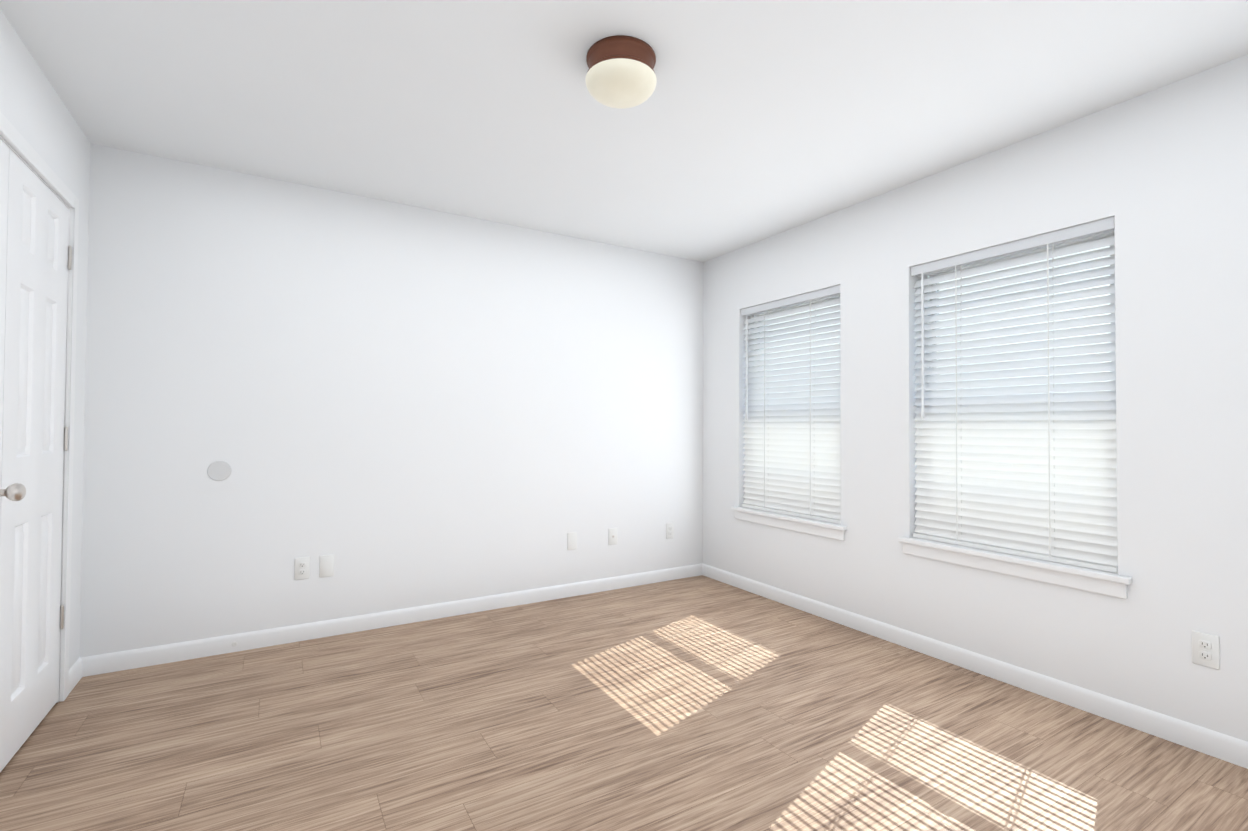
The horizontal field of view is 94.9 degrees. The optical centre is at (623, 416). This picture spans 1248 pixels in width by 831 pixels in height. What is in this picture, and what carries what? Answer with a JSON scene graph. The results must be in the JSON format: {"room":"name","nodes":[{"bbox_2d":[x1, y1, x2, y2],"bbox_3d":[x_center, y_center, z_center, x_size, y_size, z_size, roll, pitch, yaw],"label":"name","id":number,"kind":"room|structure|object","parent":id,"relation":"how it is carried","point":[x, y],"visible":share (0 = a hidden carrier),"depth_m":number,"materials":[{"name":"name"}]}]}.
{"room":"empty bedroom","nodes":[
{"label":"empty bedroom","id":0,"kind":"room"},
{"bbox_2d":[0,9,90,668],"bbox_3d":[-1.512,-0.064,0.919,0.120,2.440,3.900,1,-1,-31],"label":"wall","id":1,"kind":"structure","parent":0,"point":[35,112],"depth_m":2.38,"materials":[{"name":"white paint"}]},
{"bbox_2d":[0,139,25,513],"bbox_3d":[-1.823,0.139,1.584,0.108,2.029,0.622,1,-1,-31],"label":"closet door","id":2,"kind":"structure","parent":1,"relation":"in","point":[15,492],"depth_m":1.83,"materials":[{"name":"paint"}]},
{"bbox_2d":[0,148,71,771],"bbox_3d":[-2.172,0.146,2.104,0.046,2.029,0.622,1,-1,-31],"label":"closet door","id":3,"kind":"structure","parent":1,"relation":"in","point":[34,430],"depth_m":2.07,"materials":[{"name":"paint"}]},
{"bbox_2d":[0,111,78,702],"bbox_3d":[-2.045,0.113,1.816,0.136,2.110,1.364,1,-1,-31],"label":"door frame","id":4,"kind":"structure","parent":1,"relation":"attached to","point":[20,147],"depth_m":2.38,"materials":[{"name":"white wood"}]},
{"bbox_2d":[68,658,81,694],"bbox_3d":[-2.410,1.135,2.510,0.013,0.086,0.220,1,-1,-31],"label":"baseboard","id":5,"kind":"structure","parent":1,"relation":"attached to","point":[75,673],"depth_m":2.51,"materials":[{"name":"white wood"}]},
{"bbox_2d":[80,144,702,656],"bbox_3d":[-1.264,-0.020,3.415,4.880,2.440,0.120,1,-1,-31],"label":"wall","id":6,"kind":"structure","parent":0,"point":[390,406],"depth_m":3.20,"materials":[{"name":"white paint"}]},
{"bbox_2d":[207,461,231,480],"bbox_3d":[-2.030,0.272,2.875,0.100,0.100,0.007,1,-1,-31],"label":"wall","id":7,"kind":"structure","parent":6,"relation":"attached to","point":[219,470],"depth_m":2.87,"materials":[{"name":"white paint"}]},
{"bbox_2d":[294,556,309,579],"bbox_3d":[-1.716,0.808,3.055,0.071,0.117,0.009,1,-1,-31],"label":"electrical outlet","id":8,"kind":"object","parent":6,"relation":"attached to","point":[302,567],"visible":1,"depth_m":3.05,"materials":[{"name":"plastic"}]},
{"bbox_2d":[319,554,333,576],"bbox_3d":[-1.617,0.812,3.116,0.071,0.117,0.007,1,-1,-31],"label":"blank wall plate","id":9,"kind":"object","parent":6,"relation":"attached to","point":[326,566],"visible":1,"depth_m":3.11,"materials":[{"name":"plastic"}]},
{"bbox_2d":[80,563,702,676],"bbox_3d":[-0.927,1.161,3.523,3.600,0.086,0.013,1,-1,-31],"label":"baseboard","id":10,"kind":"structure","parent":6,"relation":"attached to","point":[135,658],"depth_m":3.17,"materials":[{"name":"white wood"}]},
{"bbox_2d":[567,532,576,549],"bbox_3d":[-0.350,0.842,3.879,0.071,0.117,0.007,1,-1,-31],"label":"electrical outlet","id":11,"kind":"object","parent":6,"relation":"attached to","point":[571,540],"visible":1,"depth_m":3.88,"materials":[{"name":"plastic"}]},
{"bbox_2d":[608,528,616,544],"bbox_3d":[-0.075,0.845,4.039,0.071,0.117,0.016,1,-1,-31],"label":"electrical outlet","id":12,"kind":"object","parent":6,"relation":"attached to","point":[612,536],"visible":1,"depth_m":4.04,"materials":[{"name":"plastic"}]},
{"bbox_2d":[666,523,673,538],"bbox_3d":[0.346,0.855,4.297,0.071,0.117,0.009,1,-1,-31],"label":"electrical outlet","id":13,"kind":"object","parent":6,"relation":"attached to","point":[669,530],"visible":1,"depth_m":4.29,"materials":[{"name":"plastic"}]},
{"bbox_2d":[0,575,1247,830],"bbox_3d":[-0.233,1.236,1.671,4.880,0.120,4.140,1,-1,-31],"label":"floor","id":14,"kind":"structure","parent":0,"point":[698,703],"depth_m":2.09,"materials":[{"name":"wood"}]},
{"bbox_2d":[0,0,1247,261],"bbox_3d":[-0.220,-1.324,1.715,4.880,0.120,4.140,1,-1,-31],"label":"ceiling","id":15,"kind":"structure","parent":0,"point":[746,122],"depth_m":2.21,"materials":[{"name":"paint"}]},
{"bbox_2d":[585,35,656,108],"bbox_3d":[-0.010,-1.186,2.011,0.250,0.144,0.250,1,-1,-31],"label":"ceiling light","id":16,"kind":"object","parent":15,"relation":"attached to","point":[620,74],"visible":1,"depth_m":1.93,"materials":[{"name":"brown glass"}]},
{"bbox_2d":[703,54,1247,741],"bbox_3d":[1.756,-0.013,2.887,0.310,2.440,3.900,1,-1,-31],"label":"wall","id":17,"kind":"structure","parent":0,"point":[1161,176],"depth_m":2.35,"materials":[{"name":"white paint"}]},
{"bbox_2d":[731,506,846,540],"bbox_3d":[1.080,0.687,3.760,0.139,0.086,0.960,1,-1,-31],"label":"window sill","id":18,"kind":"structure","parent":17,"relation":"attached to","point":[812,526],"depth_m":3.66,"materials":[{"name":"white wood"}]},
{"bbox_2d":[750,295,839,415],"bbox_3d":[1.174,-0.068,3.827,0.070,1.426,0.868,1,-1,-31],"label":"window","id":19,"kind":"structure","parent":17,"relation":"in","point":[798,306],"depth_m":3.96,"materials":[{"name":"glass"}]},
{"bbox_2d":[741,285,840,523],"bbox_3d":[1.083,-0.070,3.772,0.072,1.420,0.858,1,-1,-31],"label":"window blind","id":20,"kind":"object","parent":19,"relation":"attached to","point":[792,462],"visible":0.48,"depth_m":3.73,"materials":[{"name":"plastic"}]},
{"bbox_2d":[702,564,1247,768],"bbox_3d":[1.612,1.161,2.784,0.013,0.086,3.900,1,-1,-31],"label":"baseboard","id":21,"kind":"structure","parent":17,"relation":"attached to","point":[1227,748],"depth_m":2.51,"materials":[{"name":"white wood"}]},
{"bbox_2d":[898,536,1131,598],"bbox_3d":[1.751,0.671,2.647,0.139,0.086,0.960,1,-1,-31],"label":"window sill","id":22,"kind":"structure","parent":17,"relation":"attached to","point":[1113,584],"depth_m":2.53,"materials":[{"name":"white wood"}]},
{"bbox_2d":[923,232,1117,565],"bbox_3d":[1.845,-0.083,2.713,0.070,1.426,0.868,1,-1,-31],"label":"window","id":23,"kind":"structure","parent":17,"relation":"in","point":[1082,241],"depth_m":2.71,"materials":[{"name":"glass"}]},
{"bbox_2d":[911,217,1117,572],"bbox_3d":[1.754,-0.085,2.659,0.072,1.420,0.858,1,-1,-31],"label":"window blind","id":24,"kind":"object","parent":23,"relation":"attached to","point":[1035,476],"visible":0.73,"depth_m":2.59,"materials":[{"name":"plastic"}]},
{"bbox_2d":[1192,630,1219,669],"bbox_3d":[2.068,0.830,2.038,0.009,0.117,0.071,1,-1,-31],"label":"electrical outlet","id":25,"kind":"object","parent":17,"relation":"attached to","point":[1206,649],"visible":1,"depth_m":2.04,"materials":[{"name":"plastic"}]}
]}

